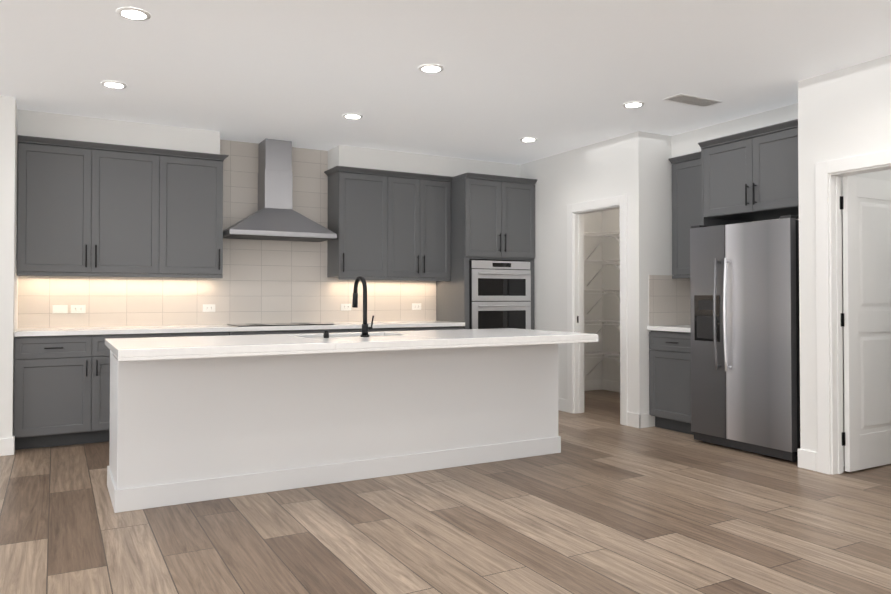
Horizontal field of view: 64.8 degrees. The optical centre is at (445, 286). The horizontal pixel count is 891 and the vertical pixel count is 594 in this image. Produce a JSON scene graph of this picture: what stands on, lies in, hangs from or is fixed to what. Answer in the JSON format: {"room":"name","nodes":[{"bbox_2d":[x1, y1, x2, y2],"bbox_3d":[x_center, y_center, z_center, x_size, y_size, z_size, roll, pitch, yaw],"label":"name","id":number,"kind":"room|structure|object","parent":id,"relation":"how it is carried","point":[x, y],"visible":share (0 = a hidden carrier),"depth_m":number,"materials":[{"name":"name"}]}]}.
{"room":"kitchen","nodes":[
{"label":"kitchen","id":0,"kind":"room"},
{"bbox_2d":[0,96,17,438],"bbox_3d":[-5.957,-0.101,4.272,5.715,2.720,0.720,0,-1,-29],"label":"wall","id":1,"kind":"structure","parent":0,"point":[8,215],"depth_m":5.33,"materials":[{"name":"white paint"}]},
{"bbox_2d":[0,438,13,455],"bbox_3d":[-5.773,1.189,3.935,5.729,0.130,0.014,0,-1,-29],"label":"baseboard","id":2,"kind":"structure","parent":1,"relation":"attached to","point":[6,446],"depth_m":5.30,"materials":[{"name":"white wood"}]},
{"bbox_2d":[64,212,601,380],"bbox_3d":[-0.218,-0.047,7.942,8.685,2.720,0.120,0,-1,-29],"label":"wall","id":3,"kind":"structure","parent":0,"point":[592,222],"depth_m":9.05,"materials":[{"name":"white paint"}]},
{"bbox_2d":[17,135,160,274],"bbox_3d":[-3.078,-0.660,6.091,1.070,1.091,0.349,0,-1,-29],"label":"upper cabinet","id":4,"kind":"object","parent":3,"relation":"attached to","point":[84,208],"depth_m":5.92,"materials":[{"name":"grey wood"}]},
{"bbox_2d":[161,149,224,277],"bbox_3d":[-2.371,-0.654,6.484,0.548,1.091,0.349,0,-1,-29],"label":"upper cabinet","id":5,"kind":"object","parent":3,"relation":"attached to","point":[191,182],"depth_m":6.34,"materials":[{"name":"grey wood"}]},
{"bbox_2d":[18,139,435,327],"bbox_3d":[-1.870,-0.527,6.959,4.035,1.790,0.006,0,-1,-29],"label":"tile backsplash","id":6,"kind":"structure","parent":3,"relation":"attached to","point":[268,281],"depth_m":6.91,"materials":[{"name":"beige tile"}]},
{"bbox_2d":[52,305,67,312],"bbox_3d":[-3.354,0.196,6.113,0.116,0.072,0.010,0,-1,-29],"label":"electrical outlet","id":7,"kind":"object","parent":6,"relation":"attached to","point":[59,308],"visible":1,"depth_m":6.11,"materials":[{"name":"white plastic"}]},
{"bbox_2d":[71,305,85,312],"bbox_3d":[-3.232,0.197,6.182,0.116,0.072,0.009,0,-1,-29],"label":"electrical outlet","id":8,"kind":"object","parent":6,"relation":"attached to","point":[78,308],"visible":1,"depth_m":6.18,"materials":[{"name":"white plastic"}]},
{"bbox_2d":[203,304,214,311],"bbox_3d":[-2.261,0.205,6.721,0.116,0.072,0.009,0,-1,-29],"label":"electrical outlet","id":9,"kind":"object","parent":6,"relation":"attached to","point":[208,307],"visible":1,"depth_m":6.72,"materials":[{"name":"white plastic"}]},
{"bbox_2d":[341,304,350,310],"bbox_3d":[-1.046,0.215,7.396,0.116,0.072,0.009,0,-1,-29],"label":"electrical outlet","id":10,"kind":"object","parent":6,"relation":"attached to","point":[345,307],"visible":1,"depth_m":7.39,"materials":[{"name":"white plastic"}]},
{"bbox_2d":[412,303,420,309],"bbox_3d":[-0.321,0.221,7.799,0.116,0.072,0.009,0,-1,-29],"label":"electrical outlet","id":11,"kind":"object","parent":6,"relation":"attached to","point":[416,306],"visible":1,"depth_m":7.80,"materials":[{"name":"white plastic"}]},
{"bbox_2d":[223,139,336,241],"bbox_3d":[-1.624,-0.943,6.816,1.020,0.957,0.496,0,-1,-29],"label":"range hood","id":12,"kind":"object","parent":3,"relation":"attached to","point":[275,216],"visible":0.9,"depth_m":6.77,"materials":[{"name":"silver metal"}]},
{"bbox_2d":[324,166,387,277],"bbox_3d":[-0.914,-0.642,7.293,0.530,1.091,0.349,0,-1,-29],"label":"upper cabinet","id":13,"kind":"object","parent":3,"relation":"attached to","point":[357,197],"depth_m":7.15,"materials":[{"name":"grey wood"}]},
{"bbox_2d":[388,171,451,280],"bbox_3d":[-0.353,-0.637,7.605,0.752,1.091,0.349,0,-1,-29],"label":"upper cabinet","id":14,"kind":"object","parent":3,"relation":"attached to","point":[388,225],"depth_m":7.45,"materials":[{"name":"grey wood"}]},
{"bbox_2d":[584,379,602,390],"bbox_3d":[1.417,1.260,8.754,1.420,0.130,0.014,0,-1,-29],"label":"baseboard","id":15,"kind":"structure","parent":3,"relation":"attached to","point":[589,385],"depth_m":9.01,"materials":[{"name":"white wood"}]},
{"bbox_2d":[0,389,890,593],"bbox_3d":[0.136,1.262,1.815,14.200,0.080,11.300,0,-1,-29],"label":"floor","id":16,"kind":"structure","parent":0,"point":[604,501],"depth_m":3.63,"materials":[{"name":"brown wood"}]},
{"bbox_2d":[14,333,165,449],"bbox_3d":[-3.010,0.839,5.946,1.070,0.888,0.629,0,-1,-29],"label":"base cabinet","id":17,"kind":"object","parent":16,"relation":"on","point":[61,390],"depth_m":5.58,"materials":[{"name":"grey wood"}]},
{"bbox_2d":[14,321,464,336],"bbox_3d":[-1.711,0.384,6.661,4.030,0.039,0.643,0,-1,-29],"label":"countertop","id":18,"kind":"structure","parent":17,"relation":"on","point":[19,332],"depth_m":6.17,"materials":[{"name":"white stone"}]},
{"bbox_2d":[227,322,333,326],"bbox_3d":[-1.582,0.360,6.731,0.900,0.008,0.480,0,-1,-29],"label":"cooktop","id":19,"kind":"object","parent":18,"relation":"in","point":[279,324],"visible":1,"depth_m":6.59,"materials":[{"name":"black glass"}]},
{"bbox_2d":[166,332,228,336],"bbox_3d":[-2.303,0.845,6.339,0.548,0.888,0.629,0,-1,-29],"label":"base cabinet","id":20,"kind":"object","parent":16,"relation":"on","point":[194,333],"depth_m":6.09,"materials":[{"name":"grey"}]},
{"bbox_2d":[229,329,348,334],"bbox_3d":[-1.560,0.851,6.730,1.120,0.889,0.666,0,-1,-29],"label":"base cabinet","id":21,"kind":"object","parent":16,"relation":"on","point":[285,332],"visible":0.08,"depth_m":6.46,"materials":[{"name":"grey"}]},
{"bbox_2d":[105,328,597,512],"bbox_3d":[-0.538,0.801,4.765,3.140,0.930,1.100,0,-1,-29],"label":"kitchen island","id":22,"kind":"object","parent":16,"relation":"on","point":[198,418],"visible":1,"depth_m":4.45,"materials":[{"name":"white"}]},
{"bbox_2d":[323,330,328,337],"bbox_3d":[-0.773,0.307,4.556,0.035,0.050,0.036,0,-1,-29],"label":"switch","id":23,"kind":"object","parent":22,"relation":"on","point":[325,333],"visible":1,"depth_m":4.54,"materials":[{"name":"black metal"}]},
{"bbox_2d":[352,276,373,336],"bbox_3d":[-0.562,0.130,4.772,0.096,0.409,0.229,0,-1,-29],"label":"faucet","id":24,"kind":"object","parent":22,"relation":"on","point":[365,328],"visible":1,"depth_m":4.68,"materials":[{"name":"black metal"}]},
{"bbox_2d":[348,326,463,331],"bbox_3d":[-0.508,0.859,7.315,1.280,0.889,0.666,0,-1,-29],"label":"base cabinet","id":25,"kind":"object","parent":16,"relation":"on","point":[411,329],"visible":0.06,"depth_m":7.08,"materials":[{"name":"grey"}]},
{"bbox_2d":[436,172,536,329],"bbox_3d":[0.466,0.062,7.837,0.905,2.499,0.721,0,-1,-29],"label":"tall cabinet","id":26,"kind":"object","parent":16,"relation":"on","point":[490,285],"visible":0.67,"depth_m":7.57,"materials":[{"name":"grey wood"}]},
{"bbox_2d":[469,260,530,328],"bbox_3d":[0.492,0.131,7.788,0.755,0.810,0.613,0,-1,-29],"label":"oven","id":27,"kind":"object","parent":26,"relation":"in","point":[499,290],"depth_m":7.56,"materials":[{"name":"silver metal"}]},
{"bbox_2d":[649,330,693,434],"bbox_3d":[2.274,0.845,6.337,0.660,0.889,0.607,0,-1,-29],"label":"base cabinet","id":28,"kind":"object","parent":16,"relation":"on","point":[669,380],"visible":0.46,"depth_m":6.25,"materials":[{"name":"grey wood"}]},
{"bbox_2d":[647,325,689,332],"bbox_3d":[2.281,0.379,6.348,0.642,0.039,0.607,0,-1,-29],"label":"countertop","id":29,"kind":"structure","parent":28,"relation":"on","point":[678,328],"depth_m":6.28,"materials":[{"name":"white stone"}]},
{"bbox_2d":[690,215,799,461],"bbox_3d":[2.562,0.386,5.602,0.864,1.785,0.910,0,-1,-29],"label":"fridge","id":30,"kind":"object","parent":16,"relation":"on","point":[745,336],"visible":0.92,"depth_m":5.35,"materials":[{"name":"metal"}]},
{"bbox_2d":[0,0,890,164],"bbox_3d":[0.136,-1.537,1.856,14.200,0.080,11.300,0,-1,-29],"label":"ceiling","id":31,"kind":"structure","parent":0,"point":[554,77],"depth_m":4.61,"materials":[{"name":"white paint"}]},
{"bbox_2d":[101,81,126,88],"bbox_3d":[-2.375,-1.446,5.036,0.170,0.007,0.170,0,-1,-29],"label":"recessed light","id":32,"kind":"object","parent":31,"relation":"in","point":[115,84],"visible":1,"depth_m":5.01,"materials":[{"name":"white plastic"}]},
{"bbox_2d":[17,109,219,153],"bbox_3d":[-2.856,-1.323,6.234,1.595,0.220,0.335,0,-1,-29],"label":"soffit","id":33,"kind":"structure","parent":31,"relation":"attached to","point":[65,127],"depth_m":6.05,"materials":[{"name":"white paint"}]},
{"bbox_2d":[116,7,150,20],"bbox_3d":[-1.676,-1.464,3.777,0.170,0.007,0.170,0,-1,-29],"label":"recessed light","id":34,"kind":"object","parent":31,"relation":"in","point":[131,13],"visible":1,"depth_m":3.76,"materials":[{"name":"white plastic"}]},
{"bbox_2d":[343,113,362,118],"bbox_3d":[-0.780,-1.433,5.911,0.170,0.007,0.170,0,-1,-29],"label":"recessed light","id":35,"kind":"object","parent":31,"relation":"in","point":[353,116],"visible":0.94,"depth_m":5.90,"materials":[{"name":"white"}]},
{"bbox_2d":[328,145,450,176],"bbox_3d":[-0.588,-1.304,7.495,1.285,0.220,0.335,0,-1,-29],"label":"soffit","id":36,"kind":"structure","parent":31,"relation":"attached to","point":[360,157],"depth_m":7.30,"materials":[{"name":"white paint"}]},
{"bbox_2d":[419,64,443,72],"bbox_3d":[-0.095,-1.451,4.679,0.170,0.007,0.170,0,-1,-29],"label":"recessed light","id":37,"kind":"object","parent":31,"relation":"in","point":[431,68],"visible":1,"depth_m":4.66,"materials":[{"name":"white"}]},
{"bbox_2d":[520,137,536,141],"bbox_3d":[0.802,-1.420,6.790,0.170,0.007,0.170,0,-1,-29],"label":"recessed light","id":38,"kind":"object","parent":31,"relation":"in","point":[529,139],"visible":0.94,"depth_m":6.76,"materials":[{"name":"white"}]},
{"bbox_2d":[622,101,644,107],"bbox_3d":[1.487,-1.438,5.558,0.170,0.007,0.170,0,-1,-29],"label":"recessed light","id":39,"kind":"object","parent":31,"relation":"in","point":[633,104],"visible":1,"depth_m":5.54,"materials":[{"name":"white"}]},
{"bbox_2d":[663,93,721,107],"bbox_3d":[1.913,-1.440,5.440,0.450,0.008,0.180,0,-1,-29],"label":"ceiling vent","id":40,"kind":"object","parent":31,"relation":"in","point":[691,100],"visible":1,"depth_m":5.42,"materials":[{"name":"white metal"}]},
{"bbox_2d":[671,122,725,157],"bbox_3d":[2.428,-1.319,6.458,0.320,0.220,0.618,0,-1,-29],"label":"soffit","id":41,"kind":"structure","parent":31,"relation":"attached to","point":[685,143],"depth_m":6.42,"materials":[{"name":"white paint"}]},
{"bbox_2d":[451,157,518,177],"bbox_3d":[0.371,-1.296,8.028,0.910,0.220,0.335,0,-1,-29],"label":"wall","id":42,"kind":"structure","parent":0,"point":[459,166],"depth_m":7.86,"materials":[{"name":"white paint"}]},
{"bbox_2d":[519,131,648,413],"bbox_3d":[1.282,-0.055,7.431,0.120,2.720,2.230,0,-1,-29],"label":"wall","id":43,"kind":"structure","parent":0,"point":[553,175],"depth_m":6.98,"materials":[{"name":"white paint"}]},
{"bbox_2d":[558,398,566,411],"bbox_3d":[1.133,1.242,7.542,0.014,0.130,0.577,0,-1,-29],"label":"baseboard","id":44,"kind":"structure","parent":43,"relation":"attached to","point":[562,404],"depth_m":7.36,"materials":[{"name":"white wood"}]},
{"bbox_2d":[567,195,627,425],"bbox_3d":[1.542,0.222,6.959,0.156,2.153,0.866,0,-1,-29],"label":"door frame","id":45,"kind":"structure","parent":43,"relation":"attached to","point":[576,212],"depth_m":7.23,"materials":[{"name":"white wood"}]},
{"bbox_2d":[627,412,638,427],"bbox_3d":[1.732,1.226,6.463,0.014,0.130,0.161,0,-1,-29],"label":"baseboard","id":46,"kind":"structure","parent":43,"relation":"attached to","point":[632,419],"depth_m":6.46,"materials":[{"name":"white wood"}]},
{"bbox_2d":[602,209,619,381],"bbox_3d":[2.599,-0.043,8.232,0.120,2.720,2.110,0,-1,-29],"label":"wall","id":47,"kind":"structure","parent":0,"point":[610,302],"depth_m":8.98,"materials":[{"name":"white paint"}]},
{"bbox_2d":[584,230,619,374],"bbox_3d":[1.929,0.221,7.855,1.411,1.792,2.094,0,-1,-29],"label":"shelf","id":48,"kind":"object","parent":47,"relation":"attached to","point":[602,352],"visible":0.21,"depth_m":8.60,"materials":[{"name":"white wood"}]},
{"bbox_2d":[602,380,619,391],"bbox_3d":[2.543,1.252,8.174,0.014,0.130,2.096,0,-1,-29],"label":"baseboard","id":49,"kind":"structure","parent":47,"relation":"attached to","point":[609,385],"depth_m":8.94,"materials":[{"name":"white wood"}]},
{"bbox_2d":[648,132,671,426],"bbox_3d":[3.254,-0.056,7.320,3.220,2.720,0.120,0,-1,-29],"label":"wall","id":50,"kind":"structure","parent":0,"point":[660,203],"depth_m":6.57,"materials":[{"name":"white paint"}]},
{"bbox_2d":[639,413,648,427],"bbox_3d":[1.814,1.226,6.424,0.119,0.130,0.014,0,-1,-29],"label":"baseboard","id":51,"kind":"structure","parent":50,"relation":"attached to","point":[644,420],"depth_m":6.42,"materials":[{"name":"white wood"}]},
{"bbox_2d":[649,275,689,325],"bbox_3d":[2.148,0.129,6.631,0.620,0.470,0.006,0,-1,-29],"label":"tile backsplash","id":52,"kind":"structure","parent":50,"relation":"attached to","point":[669,300],"depth_m":6.60,"materials":[{"name":"beige tile"}]},
{"bbox_2d":[726,103,797,135],"bbox_3d":[2.826,-1.330,5.741,0.320,0.220,1.022,0,-1,-29],"label":"soffit","id":53,"kind":"structure","parent":0,"point":[767,118],"depth_m":5.79,"materials":[{"name":"white paint"}]},
{"bbox_2d":[814,73,827,451],"bbox_3d":[2.627,-0.093,4.833,0.120,2.720,0.100,0,-1,-29],"label":"wall","id":54,"kind":"structure","parent":0,"point":[820,118],"depth_m":4.83,"materials":[{"name":"white paint"}]},
{"bbox_2d":[816,452,817,471],"bbox_3d":[2.549,1.202,4.817,0.014,0.130,0.017,0,-1,-29],"label":"baseboard","id":55,"kind":"structure","parent":54,"relation":"attached to","point":[817,461],"depth_m":4.81,"materials":[{"name":"white wood"}]},
{"bbox_2d":[840,176,890,471],"bbox_3d":[3.008,0.249,4.904,0.709,2.013,0.104,0,-1,-29],"label":"door","id":56,"kind":"structure","parent":54,"relation":"in","point":[865,205],"depth_m":4.87,"materials":[{"name":"white painted wood"},{"name":"black metal"}]},
{"bbox_2d":[798,77,890,451],"bbox_3d":[4.019,-0.080,5.732,3.426,2.720,0.120,0,-1,-29],"label":"wall","id":57,"kind":"structure","parent":0,"point":[807,312],"depth_m":4.91,"materials":[{"name":"white paint"}]},
{"bbox_2d":[798,448,815,470],"bbox_3d":[2.534,1.203,4.896,0.064,0.130,0.134,0,-1,-29],"label":"baseboard","id":58,"kind":"structure","parent":57,"relation":"attached to","point":[806,459],"depth_m":4.88,"materials":[{"name":"white wood"}]},
{"bbox_2d":[828,55,890,160],"bbox_3d":[2.824,-1.116,4.494,0.120,0.685,0.710,0,-1,-29],"label":"wall","id":59,"kind":"structure","parent":0,"point":[859,109],"depth_m":4.58,"materials":[{"name":"white paint"}]},
{"bbox_2d":[815,150,890,474],"bbox_3d":[2.824,0.203,4.474,0.156,2.118,0.876,0,-1,-29],"label":"door frame","id":60,"kind":"structure","parent":59,"relation":"attached to","point":[829,174],"depth_m":4.76,"materials":[{"name":"white wood"}]},
{"bbox_3d":[2.869,-0.074,6.099,0.120,2.720,1.640,0,-1,-29],"label":"wall","id":61,"kind":"structure","parent":0,"visible":0},
{"bbox_2d":[669,151,701,278],"bbox_3d":[2.406,-0.644,6.433,0.368,1.129,0.607,0,-1,-29],"label":"upper cabinet","id":62,"kind":"object","parent":61,"relation":"attached to","point":[686,196],"visible":0.23,"depth_m":6.50,"materials":[{"name":"grey wood"}]},
{"bbox_2d":[698,119,798,225],"bbox_3d":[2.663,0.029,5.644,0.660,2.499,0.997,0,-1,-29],"label":"upper cabinet","id":63,"kind":"object","parent":61,"relation":"attached to","point":[750,176],"visible":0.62,"depth_m":5.55,"materials":[{"name":"grey wood"}]}
]}

